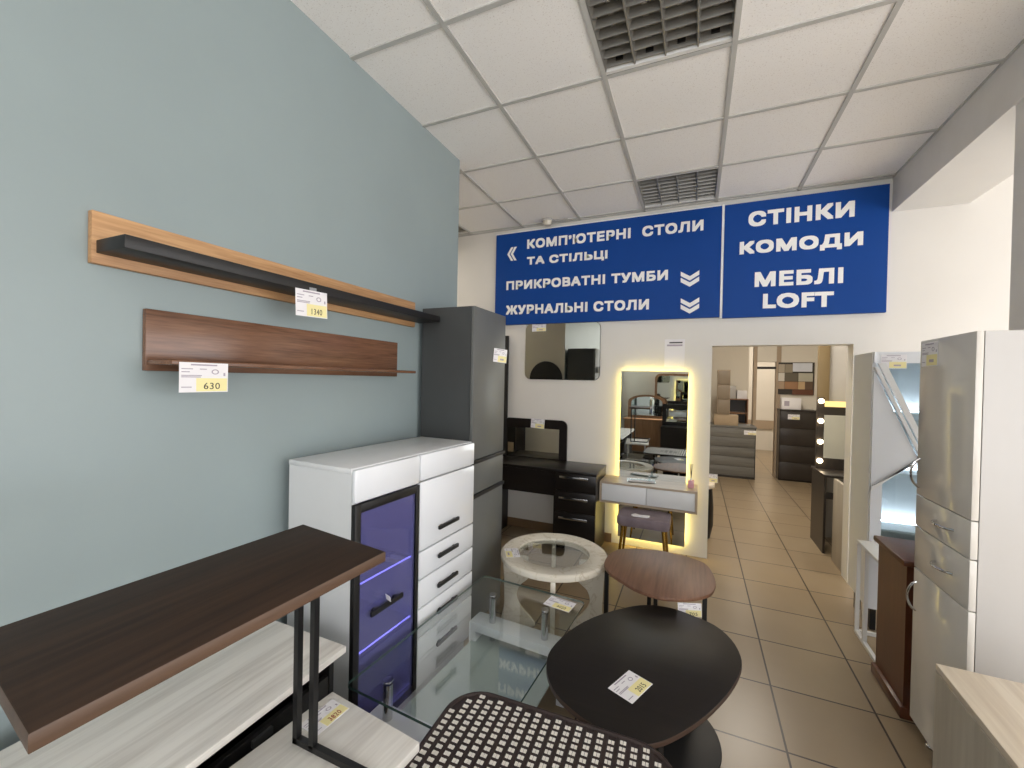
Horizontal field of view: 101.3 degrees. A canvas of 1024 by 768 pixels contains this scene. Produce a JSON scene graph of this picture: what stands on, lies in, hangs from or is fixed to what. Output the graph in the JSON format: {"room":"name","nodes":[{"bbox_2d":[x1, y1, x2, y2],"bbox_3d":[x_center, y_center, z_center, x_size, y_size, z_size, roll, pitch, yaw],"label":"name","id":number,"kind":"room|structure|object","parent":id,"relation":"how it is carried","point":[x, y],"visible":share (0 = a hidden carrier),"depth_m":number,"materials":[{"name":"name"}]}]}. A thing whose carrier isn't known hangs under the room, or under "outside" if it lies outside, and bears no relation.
{"room":"furniture store","nodes":[
{"label":"furniture store","id":0,"kind":"room"},
{"bbox_2d":[0,0,459,750],"bbox_3d":[-1.993,-0.126,1.058,1.295,3.209,4.945,1,1,24],"label":"wall","id":1,"kind":"structure","parent":0,"point":[242,126],"depth_m":1.41,"materials":[{"name":"blue paint"}]},
{"bbox_2d":[88,210,439,326],"bbox_3d":[-0.828,-0.421,1.878,0.172,0.150,1.548,1,1,24],"label":"wall shelf","id":2,"kind":"object","parent":1,"relation":"attached to","point":[113,241],"visible":0.95,"depth_m":1.46,"materials":[{"name":"brown wood"}]},
{"bbox_2d":[295,287,326,318],"bbox_3d":[-0.811,-0.330,1.702,0.005,0.123,0.156,1,1,24],"label":"price tag","id":3,"kind":"object","parent":2,"relation":"hanging from","point":[310,303],"visible":1,"depth_m":1.70,"materials":[{"name":"white paper"}]},
{"bbox_2d":[297,290,324,311],"bbox_3d":[-0.811,-0.331,1.699,0.001,0.084,0.137,1,3,24],"label":"print","id":4,"kind":"object","parent":3,"relation":"attached to","point":[307,300],"depth_m":1.69},
{"bbox_2d":[142,308,415,376],"bbox_3d":[-0.855,-0.139,1.853,0.155,0.196,1.216,1,1,24],"label":"wall shelf","id":5,"kind":"object","parent":1,"relation":"attached to","point":[169,339],"visible":1,"depth_m":1.64,"materials":[{"name":"brown wood"}]},
{"bbox_2d":[179,362,227,392],"bbox_3d":[-0.988,-0.021,1.350,0.002,0.094,0.146,1,1,24],"label":"price tag","id":6,"kind":"object","parent":5,"relation":"hanging from","point":[193,377],"visible":1,"depth_m":1.34,"materials":[{"name":"white paper"}]},
{"bbox_2d":[181,364,224,387],"bbox_3d":[-0.989,-0.026,1.349,0.001,0.074,0.131,1,1,24],"label":"print","id":7,"kind":"object","parent":6,"relation":"attached to","point":[192,375],"depth_m":1.34},
{"bbox_2d":[291,0,1023,235],"bbox_3d":[0.245,-1.589,0.846,9.700,0.001,6.350,1,1,24],"label":"ceiling","id":8,"kind":"structure","parent":0,"point":[521,48],"depth_m":2.27,"materials":[{"name":"tile"}]},
{"bbox_2d":[458,226,467,233],"bbox_3d":[-0.841,-1.696,4.396,0.600,0.110,0.592,1,1,24],"label":"ceiling light","id":9,"kind":"object","parent":8,"relation":"attached to","point":[460,230],"visible":0.02,"depth_m":4.54,"materials":[{"name":"white paint"}]},
{"bbox_2d":[541,218,567,225],"bbox_3d":[0.414,-1.586,4.106,0.261,0.052,0.120,1,1,24],"label":"smoke detector","id":10,"kind":"object","parent":8,"relation":"attached to","point":[546,221],"visible":1,"depth_m":4.10,"materials":[{"name":"white plastic"}]},
{"bbox_2d":[585,0,736,74],"bbox_3d":[0.637,-1.639,1.787,0.600,0.110,0.592,1,1,24],"label":"ceiling light","id":11,"kind":"object","parent":8,"relation":"attached to","point":[629,34],"visible":0.99,"depth_m":1.91,"materials":[{"name":"white paint"}]},
{"bbox_2d":[637,167,718,208],"bbox_3d":[1.358,-1.641,3.436,0.600,0.110,0.592,1,1,24],"label":"ceiling light","id":12,"kind":"object","parent":8,"relation":"attached to","point":[701,185],"visible":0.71,"depth_m":3.45,"materials":[{"name":"white paint"}]},
{"bbox_2d":[349,0,1023,236],"bbox_3d":[0.245,-1.592,0.846,9.700,0.022,6.350,1,1,24],"label":"grid","id":13,"kind":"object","parent":8,"relation":"attached to","point":[441,23],"depth_m":2.35,"materials":[{"name":"paint"}]},
{"bbox_2d":[892,43,1023,211],"bbox_3d":[1.796,-1.427,0.169,0.430,0.274,6.350,1,1,24],"label":"beam","id":14,"kind":"structure","parent":8,"relation":"attached to","point":[972,153],"depth_m":2.44,"materials":[{"name":"grey paint"}]},
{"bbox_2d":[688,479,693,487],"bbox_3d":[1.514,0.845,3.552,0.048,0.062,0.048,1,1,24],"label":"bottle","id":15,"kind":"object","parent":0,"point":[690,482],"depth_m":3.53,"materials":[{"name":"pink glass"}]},
{"bbox_2d":[463,450,932,767],"bbox_3d":[1.771,1.571,4.521,9.700,0.100,14.300,1,1,24],"label":"floor","id":16,"kind":"structure","parent":0,"point":[806,694],"depth_m":2.62,"materials":[{"name":"beige tile"}]},
{"bbox_2d":[0,621,345,767],"bbox_3d":[-1.083,1.190,0.788,0.440,0.620,1.575,1,1,24],"label":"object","id":17,"kind":"object","parent":16,"relation":"on","point":[216,711],"visible":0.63,"depth_m":1.15,"materials":[{"name":"white wood"}]},
{"bbox_2d":[229,692,418,767],"bbox_3d":[-0.555,1.239,0.983,0.360,0.540,0.575,1,1,30],"label":"table","id":18,"kind":"object","parent":16,"relation":"on","point":[357,735],"visible":0.86,"depth_m":1.13,"materials":[{"name":"white wood"}]},
{"bbox_2d":[0,525,385,767],"bbox_3d":[-0.577,0.683,0.830,0.354,0.575,0.625,1,1,24],"label":"side table","id":19,"kind":"object","parent":18,"relation":"on","point":[62,668],"visible":1,"depth_m":0.71,"materials":[{"name":"brown wood"}]},
{"bbox_2d":[302,699,348,734],"bbox_3d":[-0.543,0.965,1.218,0.074,0.002,0.113,1,1,27],"label":"price tag","id":20,"kind":"object","parent":18,"relation":"on","point":[331,711],"visible":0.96,"depth_m":1.23,"materials":[{"name":"white paper"}]},
{"bbox_2d":[304,704,337,729],"bbox_3d":[-0.547,0.965,1.219,0.058,0.001,0.102,1,1,27],"label":"print","id":21,"kind":"object","parent":20,"relation":"on","point":[328,713],"depth_m":1.22},
{"bbox_2d":[287,437,473,712],"bbox_3d":[-0.575,0.909,2.059,0.404,1.178,0.861,1,1,27],"label":"sideboard","id":22,"kind":"object","parent":16,"relation":"on","point":[410,500],"visible":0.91,"depth_m":1.98,"materials":[{"name":"white laminate"}]},
{"bbox_2d":[420,306,505,618],"bbox_3d":[-0.314,0.515,2.756,0.383,1.962,0.444,1,1,24],"label":"wardrobe","id":23,"kind":"object","parent":16,"relation":"on","point":[462,387],"visible":0.57,"depth_m":2.59,"materials":[{"name":"laminate"}]},
{"bbox_2d":[493,348,506,362],"bbox_3d":[-0.076,-0.184,2.728,0.107,0.096,0.002,1,1,-33],"label":"price tag","id":24,"kind":"object","parent":23,"relation":"attached to","point":[500,355],"visible":1,"depth_m":2.73,"materials":[{"name":"white paper"}]},
{"bbox_2d":[348,576,583,743],"bbox_3d":[-0.122,1.306,1.844,0.600,0.406,0.990,1,1,27],"label":"glass coffee table","id":25,"kind":"object","parent":16,"relation":"on","point":[503,657],"visible":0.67,"depth_m":1.95,"materials":[{"name":"clear glass"}]},
{"bbox_2d":[402,634,548,724],"bbox_3d":[-0.123,1.347,1.845,0.480,0.008,0.870,1,1,27],"label":"glass shelf","id":26,"kind":"object","parent":25,"relation":"attached to","point":[486,663],"depth_m":1.92,"materials":[{"name":"clear glass"}]},
{"bbox_2d":[543,596,575,612],"bbox_3d":[0.242,1.110,2.122,0.140,0.002,0.096,2,1,32],"label":"price tag","id":27,"kind":"object","parent":25,"relation":"on","point":[561,604],"visible":1,"depth_m":2.12,"materials":[{"name":"white paper"}]},
{"bbox_2d":[503,336,508,455],"bbox_3d":[-0.112,0.488,4.433,0.130,1.990,0.022,1,1,24],"label":"board","id":28,"kind":"object","parent":16,"relation":"on","point":[506,337],"visible":0.26,"depth_m":4.40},
{"bbox_2d":[405,691,671,767],"bbox_3d":[0.022,1.294,1.028,0.718,0.453,0.718,1,1,22],"label":"table","id":29,"kind":"object","parent":16,"relation":"on","point":[480,729],"visible":1,"depth_m":1.25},
{"bbox_2d":[501,417,605,551],"bbox_3d":[0.327,0.929,4.002,1.040,1.135,0.464,1,1,24],"label":"table","id":30,"kind":"object","parent":16,"relation":"on","point":[535,460],"visible":0.91,"depth_m":3.88,"materials":[{"name":"black wood"}]},
{"bbox_2d":[508,426,558,459],"bbox_3d":[0.212,0.597,4.275,0.555,0.300,0.005,1,1,24],"label":"mirror glass","id":31,"kind":"object","parent":30,"relation":"on","point":[523,441],"depth_m":4.26,"materials":[{"name":"grey mirror"}]},
{"bbox_2d":[531,418,544,428],"bbox_3d":[0.260,0.400,4.247,0.150,0.102,0.002,1,1,24],"label":"price tag","id":32,"kind":"object","parent":30,"relation":"hanging from","point":[535,423],"visible":1,"depth_m":4.25,"materials":[{"name":"white paper"}]},
{"bbox_2d":[501,533,607,634],"bbox_3d":[0.254,1.274,2.602,0.660,0.472,0.660,1,1,6],"label":"round coffee table","id":33,"kind":"object","parent":16,"relation":"on","point":[589,573],"visible":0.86,"depth_m":2.57,"materials":[{"name":"white wood"}]},
{"bbox_2d":[504,548,519,556],"bbox_3d":[0.001,1.031,2.567,0.085,0.002,0.130,1,1,-7],"label":"price tag","id":34,"kind":"object","parent":33,"relation":"on","point":[510,552],"visible":1,"depth_m":2.57,"materials":[{"name":"white paper"}]},
{"bbox_2d":[546,605,741,767],"bbox_3d":[0.527,1.304,1.685,0.879,0.440,0.606,1,1,-39],"label":"coffee table","id":35,"kind":"object","parent":16,"relation":"on","point":[692,666],"visible":0.86,"depth_m":1.61,"materials":[{"name":"laminate"}]},
{"bbox_2d":[608,670,652,703],"bbox_3d":[0.425,1.082,1.505,0.139,0.002,0.097,1,1,-43],"label":"price tag","id":36,"kind":"object","parent":35,"relation":"on","point":[630,686],"visible":1,"depth_m":1.50,"materials":[{"name":"white paper"}]},
{"bbox_2d":[614,675,637,699],"bbox_3d":[0.420,1.082,1.508,0.125,0.001,0.077,1,1,-43],"label":"print","id":37,"kind":"object","parent":36,"relation":"on","point":[626,686],"depth_m":1.50},
{"bbox_2d":[664,720,721,767],"bbox_3d":[0.522,1.464,1.683,0.720,0.020,0.498,1,1,-41],"label":"shelf","id":38,"kind":"object","parent":35,"relation":"attached to","point":[701,747],"depth_m":1.67,"materials":[{"name":"black wood"}]},
{"bbox_2d":[617,507,670,551],"bbox_3d":[1.090,1.296,3.475,0.410,0.446,0.300,1,1,24],"label":"stool","id":39,"kind":"object","parent":16,"relation":"on","point":[660,521],"visible":0.86,"depth_m":3.39,"materials":[{"name":"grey fabric"}]},
{"bbox_2d":[631,514,649,517],"bbox_3d":[1.040,1.068,3.400,0.144,0.008,0.068,1,1,24],"label":"paper label","id":40,"kind":"object","parent":39,"relation":"on","point":[634,515],"visible":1,"depth_m":3.39,"materials":[{"name":"white paper"}]},
{"bbox_2d":[604,548,715,620],"bbox_3d":[0.799,1.276,2.320,0.579,0.495,0.596,1,1,24],"label":"coffee table","id":41,"kind":"object","parent":16,"relation":"on","point":[657,575],"visible":0.94,"depth_m":2.28,"materials":[{"name":"brown wood"}]},
{"bbox_2d":[678,602,701,616],"bbox_3d":[0.856,1.088,2.021,0.112,0.072,0.002,1,1,10],"label":"price tag","id":42,"kind":"object","parent":41,"relation":"hanging from","point":[694,609],"visible":0.92,"depth_m":2.02,"materials":[{"name":"white paper"}]},
{"bbox_2d":[679,603,699,609],"bbox_3d":[0.855,1.084,2.021,0.097,0.052,0.001,-2,0,10],"label":"print","id":43,"kind":"object","parent":42,"relation":"attached to","point":[682,606],"depth_m":2.02},
{"bbox_2d":[707,482,714,538],"bbox_3d":[1.863,1.256,4.262,0.350,0.540,0.350,1,1,24],"label":"table","id":44,"kind":"object","parent":16,"relation":"on","point":[711,485],"visible":0.21,"depth_m":4.13,"materials":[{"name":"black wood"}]},
{"bbox_2d":[709,474,717,482],"bbox_3d":[2.001,0.944,4.211,0.110,0.085,0.010,1,1,24],"label":"price tag","id":45,"kind":"object","parent":44,"relation":"on","point":[713,478],"visible":0.75,"depth_m":4.20,"materials":[{"name":"white paper"}]},
{"bbox_2d":[709,422,756,479],"bbox_3d":[3.577,1.108,7.187,0.990,0.848,0.566,1,1,24],"label":"dresser","id":46,"kind":"object","parent":16,"relation":"on","point":[732,452],"visible":0.59,"depth_m":6.87,"materials":[{"name":"grey wood"}]},
{"bbox_2d":[713,413,737,425],"bbox_3d":[3.609,0.599,7.100,0.360,0.172,0.300,1,1,24],"label":"cardboard box","id":47,"kind":"object","parent":46,"relation":"on","point":[718,419],"visible":0.97,"depth_m":6.97,"materials":[{"name":"brown cardboard"}]},
{"bbox_2d":[716,370,730,414],"bbox_3d":[3.587,0.136,7.124,0.190,0.750,0.232,1,1,24],"label":"tower","id":48,"kind":"object","parent":47,"relation":"on","point":[723,376],"visible":1,"depth_m":7.02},
{"bbox_2d":[730,398,748,423],"bbox_3d":[4.107,0.902,7.733,0.380,1.270,0.300,1,1,24],"label":"bookcase","id":49,"kind":"object","parent":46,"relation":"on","point":[739,407],"visible":0.21,"depth_m":7.80,"materials":[{"name":"brown wood"}]},
{"bbox_2d":[730,386,735,398],"bbox_3d":[4.054,0.150,7.756,0.130,0.229,0.220,1,1,24],"label":"storage box","id":50,"kind":"object","parent":49,"relation":"on","point":[732,388],"visible":0.55,"depth_m":7.65,"materials":[{"name":"beige cardboard"}]},
{"bbox_2d":[736,390,746,398],"bbox_3d":[4.204,0.194,7.690,0.160,0.149,0.220,1,1,24],"label":"storage box","id":51,"kind":"object","parent":49,"relation":"on","point":[740,394],"visible":0.99,"depth_m":7.59,"materials":[{"name":"white cardboard"}]},
{"bbox_2d":[744,430,755,434],"bbox_3d":[3.834,0.786,6.764,0.170,0.070,0.002,1,1,24],"label":"price tag","id":52,"kind":"object","parent":46,"relation":"attached to","point":[746,432],"visible":1,"depth_m":6.76,"materials":[{"name":"white paper"}]},
{"bbox_2d":[776,408,815,482],"bbox_3d":[4.588,0.984,6.784,0.510,1.145,0.255,1,1,24],"label":"base cabinet","id":53,"kind":"object","parent":16,"relation":"on","point":[795,446],"visible":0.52,"depth_m":6.68,"materials":[{"name":"black wood"}]},
{"bbox_2d":[780,397,800,409],"bbox_3d":[4.508,0.317,6.798,0.265,0.184,0.172,1,1,24],"label":"box","id":54,"kind":"object","parent":53,"relation":"on","point":[785,403],"visible":1,"depth_m":6.73,"materials":[{"name":"white cardboard"}]},
{"bbox_2d":[788,414,799,419],"bbox_3d":[4.489,0.525,6.687,0.160,0.080,0.002,1,1,24],"label":"price tag","id":55,"kind":"object","parent":53,"relation":"attached to","point":[790,416],"visible":1,"depth_m":6.68,"materials":[{"name":"white paper"}]},
{"bbox_2d":[817,346,830,525],"bbox_3d":[3.145,0.402,4.258,0.095,2.300,0.040,1,1,24],"label":"board","id":56,"kind":"object","parent":16,"relation":"on","point":[823,370],"visible":0.1,"depth_m":4.24,"materials":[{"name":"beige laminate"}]},
{"bbox_2d":[810,397,845,553],"bbox_3d":[3.312,0.849,3.885,0.810,1.420,0.470,1,1,24],"label":"vanity","id":57,"kind":"object","parent":16,"relation":"on","point":[830,415],"visible":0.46,"depth_m":4.07,"materials":[{"name":"black mirror"}]},
{"bbox_2d":[815,397,845,470],"bbox_3d":[3.360,0.488,3.973,0.800,0.698,0.030,1,1,24],"label":"mirror","id":58,"kind":"object","parent":57,"relation":"on","point":[833,413],"depth_m":4.07,"materials":[{"name":"mirror"}]},
{"bbox_2d":[825,346,847,537],"bbox_3d":[3.367,0.407,4.188,0.363,2.300,0.030,1,1,24],"label":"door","id":59,"kind":"structure","parent":16,"relation":"on","point":[838,354],"depth_m":4.22,"materials":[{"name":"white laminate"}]},
{"bbox_2d":[831,479,843,571],"bbox_3d":[2.780,1.192,3.567,0.025,0.720,0.280,1,1,24],"label":"board","id":60,"kind":"object","parent":16,"relation":"on","point":[838,486],"visible":0.58,"depth_m":3.57,"materials":[{"name":"brown wood"}]},
{"bbox_2d":[854,539,878,661],"bbox_3d":[2.253,1.264,2.370,0.400,0.578,0.385,1,1,24],"label":"table","id":61,"kind":"object","parent":16,"relation":"on","point":[870,548],"visible":0.3,"depth_m":2.50,"materials":[{"name":"white laminate"}]},
{"bbox_2d":[848,352,920,629],"bbox_3d":[2.515,0.680,2.688,0.460,1.750,0.362,1,1,24],"label":"display cabinet","id":62,"kind":"object","parent":16,"relation":"on","point":[885,422],"visible":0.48,"depth_m":2.68,"materials":[{"name":"white laminate"}]},
{"bbox_2d":[881,355,906,368],"bbox_3d":[2.342,-0.138,2.575,0.125,0.085,0.002,1,1,24],"label":"price tag","id":63,"kind":"object","parent":62,"relation":"hanging from","point":[892,361],"visible":1,"depth_m":2.57,"materials":[{"name":"white paper"}]},
{"bbox_2d":[882,355,904,361],"bbox_3d":[2.341,-0.142,2.575,0.112,0.067,0.001,1,1,24],"label":"print","id":64,"kind":"object","parent":63,"relation":"on","point":[885,358],"depth_m":2.58},
{"bbox_2d":[881,521,916,534],"bbox_3d":[2.526,0.929,2.726,0.420,0.012,0.256,1,1,24],"label":"shelf","id":65,"kind":"object","parent":62,"relation":"attached to","point":[905,527],"depth_m":2.71,"materials":[{"name":"white laminate"}]},
{"bbox_2d":[894,411,918,415],"bbox_3d":[2.541,0.189,2.718,0.420,0.012,0.256,1,1,24],"label":"shelf","id":66,"kind":"object","parent":62,"relation":"attached to","point":[914,413],"depth_m":2.67,"materials":[{"name":"white laminate"}]},
{"bbox_2d":[897,469,916,476],"bbox_3d":[2.533,0.569,2.722,0.420,0.012,0.256,1,1,24],"label":"shelf","id":67,"kind":"object","parent":62,"relation":"attached to","point":[905,472],"depth_m":2.64,"materials":[{"name":"white laminate"}]},
{"bbox_2d":[871,535,914,721],"bbox_3d":[2.035,1.184,2.027,0.368,0.735,0.362,1,1,24],"label":"base cabinet","id":68,"kind":"object","parent":16,"relation":"on","point":[891,668],"visible":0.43,"depth_m":2.05,"materials":[{"name":"brown wood"}]},
{"bbox_2d":[906,330,1023,750],"bbox_3d":[1.877,0.685,1.582,0.476,1.735,0.400,1,1,24],"label":"tall cabinet","id":69,"kind":"object","parent":16,"relation":"on","point":[968,606],"visible":0.95,"depth_m":1.49,"materials":[{"name":"white laminate"}]},
{"bbox_2d":[921,341,937,366],"bbox_3d":[1.754,-0.125,1.763,0.002,0.100,0.130,1,1,24],"label":"price tag","id":70,"kind":"object","parent":69,"relation":"attached to","point":[929,350],"visible":1,"depth_m":1.76,"materials":[{"name":"white paper"}]},
{"bbox_2d":[922,343,936,362],"bbox_3d":[1.754,-0.130,1.765,0.001,0.079,0.117,1,1,24],"label":"print","id":71,"kind":"object","parent":70,"relation":"attached to","point":[929,350],"depth_m":1.76},
{"bbox_2d":[932,663,1023,767],"bbox_3d":[1.294,1.199,0.786,0.462,0.700,0.860,1,1,26],"label":"base cabinet","id":72,"kind":"object","parent":16,"relation":"on","point":[979,718],"visible":1,"depth_m":1.13,"materials":[{"name":"white wood"}]},
{"bbox_2d":[1009,99,1023,329],"bbox_3d":[2.432,0.133,1.702,0.420,2.860,0.405,1,1,24],"label":"column","id":73,"kind":"structure","parent":16,"relation":"on","point":[1016,307],"depth_m":1.93,"materials":[{"name":"grey paint"}]},
{"bbox_2d":[710,347,748,421],"bbox_3d":[3.264,-0.041,8.341,2.505,3.109,0.100,1,1,24],"label":"wall","id":74,"kind":"structure","parent":0,"point":[735,359],"depth_m":7.91,"materials":[{"name":"beige paint"}]},
{"bbox_2d":[457,174,1013,582],"bbox_3d":[1.513,-0.082,3.835,9.700,3.209,0.140,1,1,24],"label":"wall","id":75,"kind":"structure","parent":0,"point":[949,269],"depth_m":3.57,"materials":[{"name":"beige paint"}]},
{"bbox_2d":[507,516,611,542],"bbox_3d":[-1.023,1.418,4.861,4.300,0.085,0.012,1,1,24],"label":"baseboard","id":76,"kind":"structure","parent":75,"relation":"attached to","point":[513,521],"depth_m":4.31,"materials":[{"name":"brown tile"}]},
{"bbox_2d":[525,322,600,379],"bbox_3d":[0.494,-0.327,4.193,0.774,0.570,0.018,1,1,24],"label":"wall mirror","id":77,"kind":"object","parent":75,"relation":"attached to","point":[564,351],"visible":1,"depth_m":4.17,"materials":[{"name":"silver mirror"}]},
{"bbox_2d":[532,324,545,331],"bbox_3d":[0.275,-0.572,4.277,0.150,0.072,0.002,1,1,24],"label":"price tag","id":78,"kind":"object","parent":77,"relation":"attached to","point":[535,327],"visible":1,"depth_m":4.28,"materials":[{"name":"white paper"}]},
{"bbox_2d":[495,205,721,324],"bbox_3d":[0.809,-1.080,4.040,2.151,0.961,0.042,1,1,24],"label":"direction sign","id":79,"kind":"object","parent":75,"relation":"attached to","point":[665,265],"visible":1,"depth_m":3.95,"materials":[{"name":"blue plastic"}]},
{"bbox_2d":[599,475,697,514],"bbox_3d":[1.196,0.960,3.693,0.795,0.184,0.284,1,1,24],"label":"vanity","id":80,"kind":"object","parent":75,"relation":"attached to","point":[660,495],"visible":0.96,"depth_m":3.58,"materials":[{"name":"grey wood"}]},
{"bbox_2d":[628,479,655,482],"bbox_3d":[1.146,0.842,3.723,0.240,0.050,0.100,1,1,15],"label":"holder","id":81,"kind":"object","parent":80,"relation":"on","point":[628,479],"visible":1,"depth_m":3.71,"materials":[{"name":"clear plastic"}]},
{"bbox_2d":[688,466,693,487],"bbox_3d":[1.515,0.776,3.551,0.048,0.200,0.048,1,1,24],"label":"reed diffuser","id":82,"kind":"object","parent":80,"relation":"on","point":[690,482],"visible":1,"depth_m":3.54,"materials":[{"name":"pink glass"}]},
{"bbox_2d":[618,371,688,546],"bbox_3d":[1.282,0.658,3.836,0.580,1.550,0.045,1,1,24],"label":"mirror","id":83,"kind":"object","parent":75,"relation":"attached to","point":[654,404],"visible":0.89,"depth_m":3.81,"materials":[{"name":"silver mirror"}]},
{"bbox_2d":[664,339,684,366],"bbox_3d":[1.463,-0.278,3.779,0.170,0.250,0.002,1,1,24],"label":"paper notice","id":84,"kind":"object","parent":75,"relation":"attached to","point":[674,354],"visible":1,"depth_m":3.78,"materials":[{"name":"white paper"}]},
{"bbox_2d":[720,184,889,318],"bbox_3d":[2.311,-1.037,3.385,1.121,0.971,0.041,1,1,24],"label":"sign","id":85,"kind":"object","parent":75,"relation":"attached to","point":[824,253],"visible":1,"depth_m":3.35,"materials":[{"name":"blue plastic"}]},
{"bbox_2d":[748,347,774,450],"bbox_3d":[6.048,0.001,9.853,6.400,3.109,0.100,1,1,24],"label":"wall","id":86,"kind":"structure","parent":0,"point":[765,377],"depth_m":9.86,"materials":[{"name":"beige paint"}]},
{"bbox_2d":[748,420,773,428],"bbox_3d":[5.820,0.951,9.883,1.000,0.200,0.030,1,1,24],"label":"trim","id":87,"kind":"structure","parent":86,"relation":"attached to","point":[760,424],"depth_m":9.83,"materials":[{"name":"beige wood"}]},
{"bbox_2d":[780,346,817,409],"bbox_3d":[4.951,0.009,6.840,1.000,3.109,0.100,1,1,24],"label":"wall partition","id":88,"kind":"structure","parent":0,"point":[789,353],"depth_m":6.86,"materials":[{"name":"beige paint"}]},
{"bbox_2d":[751,346,781,476],"bbox_3d":[4.312,-0.007,7.119,0.395,3.109,0.140,1,1,24],"label":"door frame","id":89,"kind":"structure","parent":88,"relation":"in","point":[779,348],"depth_m":7.08,"materials":[{"name":"brown wood"}]},
{"bbox_2d":[757,367,775,368],"bbox_3d":[4.307,-0.273,7.111,0.280,0.040,0.040,1,1,24],"label":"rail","id":90,"kind":"structure","parent":89,"relation":"attached to","point":[757,367],"depth_m":7.09,"materials":[{"name":"black metal"}]},
{"bbox_2d":[757,346,776,361],"bbox_3d":[4.325,-0.967,7.113,0.330,1.189,0.120,1,1,24],"label":"panel","id":91,"kind":"object","parent":88,"relation":"attached to","point":[765,353],"depth_m":7.06,"materials":[{"name":"beige paint"}]},
{"bbox_2d":[778,362,814,394],"bbox_3d":[4.663,-0.088,6.895,0.500,0.530,0.030,1,1,24],"label":"board","id":92,"kind":"object","parent":88,"relation":"attached to","point":[794,378],"visible":1,"depth_m":6.88,"materials":[{"name":"laminate"}]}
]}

